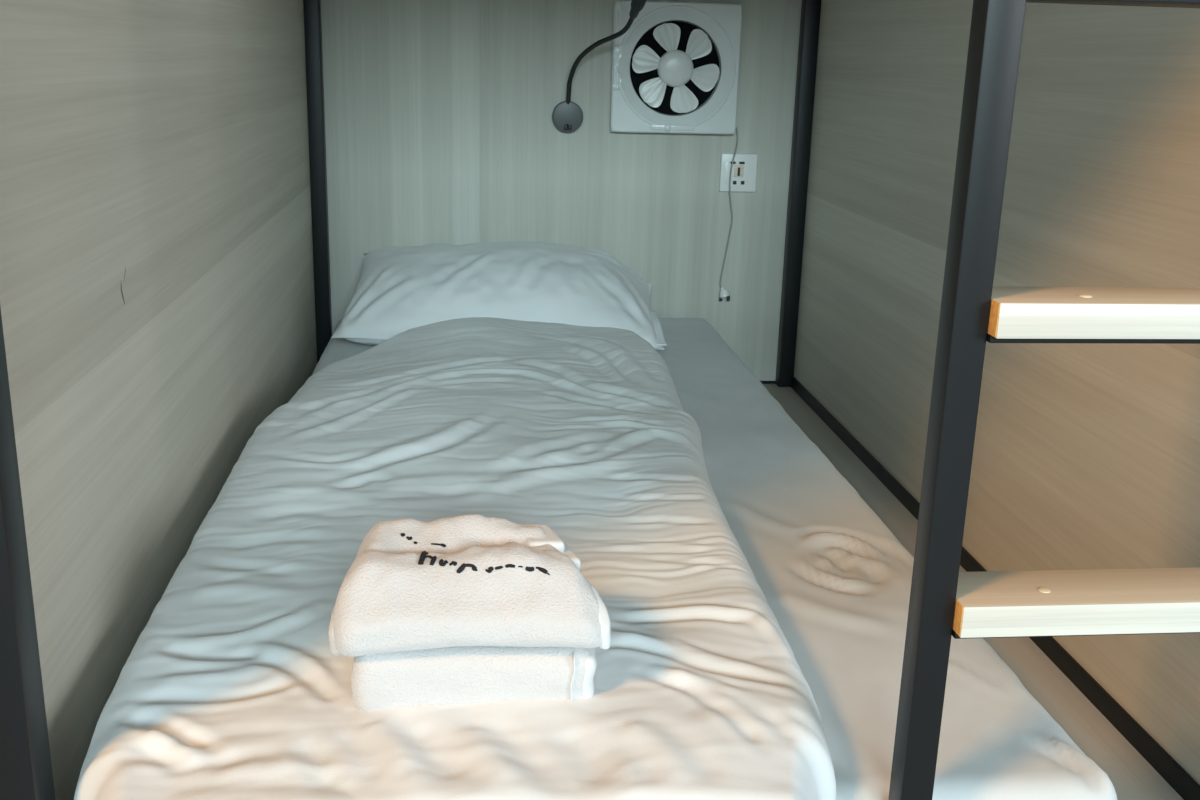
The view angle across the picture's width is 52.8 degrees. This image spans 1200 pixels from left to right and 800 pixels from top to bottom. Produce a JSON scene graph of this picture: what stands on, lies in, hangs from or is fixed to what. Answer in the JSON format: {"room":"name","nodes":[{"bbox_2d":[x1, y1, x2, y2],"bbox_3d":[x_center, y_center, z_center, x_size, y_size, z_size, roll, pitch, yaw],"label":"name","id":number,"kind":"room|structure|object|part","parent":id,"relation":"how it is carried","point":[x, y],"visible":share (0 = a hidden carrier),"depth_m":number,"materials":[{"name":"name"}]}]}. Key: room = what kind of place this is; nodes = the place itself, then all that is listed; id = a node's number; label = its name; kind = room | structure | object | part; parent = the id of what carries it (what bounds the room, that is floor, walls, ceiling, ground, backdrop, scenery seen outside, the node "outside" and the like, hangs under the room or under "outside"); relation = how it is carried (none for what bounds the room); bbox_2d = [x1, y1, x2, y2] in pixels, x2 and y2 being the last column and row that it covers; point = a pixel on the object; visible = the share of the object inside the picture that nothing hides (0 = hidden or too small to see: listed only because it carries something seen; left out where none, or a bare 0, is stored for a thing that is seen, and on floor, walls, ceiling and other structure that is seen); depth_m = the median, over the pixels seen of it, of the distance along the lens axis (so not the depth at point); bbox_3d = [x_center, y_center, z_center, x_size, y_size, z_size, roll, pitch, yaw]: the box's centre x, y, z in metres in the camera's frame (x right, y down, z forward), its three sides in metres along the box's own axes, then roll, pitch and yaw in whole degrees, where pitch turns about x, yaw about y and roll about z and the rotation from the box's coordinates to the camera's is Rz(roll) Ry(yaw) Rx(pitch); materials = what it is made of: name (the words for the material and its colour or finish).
{"room":"dormitory","nodes":[
{"label":"dormitory","id":0,"kind":"room"},
{"bbox_2d":[0,0,316,799],"bbox_3d":[-0.565,-0.605,1.747,0.019,1.830,2.011,0,16,-6],"label":"wall","id":1,"kind":"structure","parent":0,"point":[157,296],"depth_m":1.32,"materials":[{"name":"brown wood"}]},
{"bbox_2d":[321,0,801,380],"bbox_3d":[-0.078,-0.887,2.779,1.208,1.830,0.018,0,16,-6],"label":"wall","id":2,"kind":"structure","parent":0,"point":[440,127],"depth_m":2.85,"materials":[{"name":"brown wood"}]},
{"bbox_2d":[552,0,646,132],"bbox_3d":[0.012,-0.761,2.699,0.069,0.337,0.310,-12,21,-40],"label":"reading lamp","id":3,"kind":"object","parent":2,"relation":"attached to","point":[567,116],"visible":1,"depth_m":2.81,"materials":[{"name":"black metal"}]},
{"bbox_2d":[564,125,571,129],"bbox_3d":[-0.075,-0.635,2.819,0.018,0.012,0.005,0,16,-6],"label":"switch","id":4,"kind":"object","parent":3,"relation":"attached to","point":[566,127],"depth_m":2.82,"materials":[{"name":"black plastic"}]},
{"bbox_2d":[610,0,742,300],"bbox_3d":[0.176,-0.578,2.869,0.309,0.697,0.033,0,16,-6],"label":"fan","id":5,"kind":"object","parent":2,"relation":"attached to","point":[675,67],"visible":0.99,"depth_m":2.81,"materials":[{"name":"white plastic"}]},
{"bbox_3d":[0.109,-0.790,2.802,0.071,0.063,0.014,0,16,-6],"label":"blade","id":6,"kind":"part","parent":5,"relation":"part of","materials":[{"name":"plastic"}]},
{"bbox_3d":[0.123,-0.720,2.824,0.064,0.070,0.014,0,16,-6],"label":"blade","id":7,"kind":"part","parent":5,"relation":"part of","materials":[{"name":"plastic"}]},
{"bbox_3d":[0.154,-0.836,2.794,0.065,0.068,0.014,0,16,-6],"label":"blade","id":8,"kind":"part","parent":5,"relation":"part of","materials":[{"name":"plastic"}]},
{"bbox_3d":[0.175,-0.775,2.827,0.211,0.211,0.002,0,16,-6],"label":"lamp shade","id":9,"kind":"part","parent":5,"relation":"part of","materials":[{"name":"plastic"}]},
{"bbox_3d":[0.176,-0.772,2.816,0.298,0.294,0.028,0,16,-6],"label":"plate","id":10,"kind":"part","parent":5,"relation":"part of","materials":[{"name":"white plastic"}]},
{"bbox_3d":[0.198,-0.708,2.836,0.065,0.068,0.014,0,16,-6],"label":"blade","id":11,"kind":"part","parent":5,"relation":"part of","materials":[{"name":"plastic"}]},
{"bbox_3d":[0.229,-0.824,2.805,0.064,0.070,0.014,0,16,-6],"label":"blade","id":12,"kind":"part","parent":5,"relation":"part of","materials":[{"name":"plastic"}]},
{"bbox_3d":[0.243,-0.754,2.827,0.071,0.063,0.014,0,16,-6],"label":"blade","id":13,"kind":"part","parent":5,"relation":"part of","materials":[{"name":"plastic"}]},
{"bbox_3d":[0.313,-0.460,2.924,0.026,0.389,0.013,-2,16,-12],"label":"power cord","id":14,"kind":"part","parent":5,"relation":"part of","materials":[{"name":"white plastic"}]},
{"bbox_2d":[719,153,757,191],"bbox_3d":[0.333,-0.546,2.907,0.089,0.091,0.010,0,16,-6],"label":"wall socket","id":15,"kind":"object","parent":2,"relation":"attached to","point":[744,169],"visible":1,"depth_m":2.90,"materials":[{"name":"plastic"}]},
{"bbox_2d":[724,162,730,183],"bbox_3d":[0.307,-0.545,2.901,0.016,0.052,0.002,0,16,-6],"label":"rocker switch","id":16,"kind":"object","parent":15,"relation":"attached to","point":[727,165],"depth_m":2.90,"materials":[{"name":"plastic"}]},
{"bbox_2d":[794,0,1199,784],"bbox_3d":[0.618,-0.608,1.873,0.018,1.830,2.011,0,16,-6],"label":"wall","id":17,"kind":"structure","parent":0,"point":[1086,456],"depth_m":1.70,"materials":[{"name":"brown wood"}]},
{"bbox_3d":[-0.033,1.189,0.341,8.000,0.050,8.000,0,16,-6],"label":"floor","id":18,"kind":"structure","parent":0,"visible":0},
{"bbox_2d":[0,0,1199,799],"bbox_3d":[0.020,-0.417,1.843,1.179,2.212,2.052,0,16,-6],"label":"bunk bed","id":19,"kind":"object","parent":18,"relation":"on","point":[1136,765],"visible":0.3,"depth_m":1.61,"materials":[{"name":"metal"}]},
{"bbox_3d":[-0.443,-0.137,0.821,0.040,2.212,0.040,0,16,-6],"label":"post","id":20,"kind":"part","parent":19,"relation":"part of","materials":[{"name":"black metal"}]},
{"bbox_3d":[-0.648,-0.694,2.744,0.039,2.212,0.038,0,16,-6],"label":"post","id":21,"kind":"part","parent":19,"relation":"part of","materials":[{"name":"black metal"}]},
{"bbox_2d":[312,318,1116,799],"bbox_3d":[-0.079,0.151,2.007,0.909,0.184,2.005,0,16,-6],"label":"mattress","id":22,"kind":"object","parent":19,"relation":"on","point":[834,578],"visible":0.24,"depth_m":1.42,"materials":[{"name":"fabric"}]},
{"bbox_2d":[74,317,835,799],"bbox_3d":[-0.166,0.166,1.719,0.726,0.231,1.751,0,16,-6],"label":"duvet","id":23,"kind":"object","parent":22,"relation":"on","point":[233,687],"visible":0.93,"depth_m":1.22,"materials":[{"name":"fabric"}]},
{"bbox_2d":[351,646,596,710],"bbox_3d":[-0.115,0.219,1.099,0.211,0.062,0.171,0,16,-6],"label":"bath towel","id":24,"kind":"object","parent":23,"relation":"on","point":[457,674],"visible":0.44,"depth_m":1.02,"materials":[{"name":"white fabric"}]},
{"bbox_2d":[328,514,610,656],"bbox_3d":[-0.114,0.159,1.071,0.236,0.082,0.164,0,16,-6],"label":"towel","id":25,"kind":"object","parent":24,"relation":"on","point":[410,584],"visible":1,"depth_m":1.01,"materials":[{"name":"white fabric"}]},
{"bbox_2d":[331,241,666,349],"bbox_3d":[-0.213,-0.244,2.699,0.701,0.196,0.416,1,16,-2],"label":"pillow","id":26,"kind":"object","parent":22,"relation":"on","point":[399,289],"visible":0.78,"depth_m":2.58,"materials":[{"name":"fabric"}]},
{"bbox_3d":[-0.103,-0.023,3.014,1.099,0.050,0.005,0,16,-6],"label":"rail","id":27,"kind":"part","parent":19,"relation":"part of","materials":[{"name":"black metal"}]},
{"bbox_3d":[0.483,-0.697,2.865,0.038,2.212,0.038,0,16,-6],"label":"post","id":28,"kind":"part","parent":19,"relation":"part of","materials":[{"name":"black metal"}]},
{"bbox_3d":[0.584,0.248,2.097,0.006,0.071,1.973,0,16,-6],"label":"rail","id":29,"kind":"part","parent":19,"relation":"part of","materials":[{"name":"black metal"}]},
{"bbox_2d":[888,0,1199,799],"bbox_3d":[0.466,-0.139,0.917,0.412,2.212,0.067,0,16,-6],"label":"ladder","id":30,"kind":"object","parent":18,"relation":"on","point":[945,602],"visible":1,"depth_m":0.93,"materials":[{"name":"black metal"}]}
]}

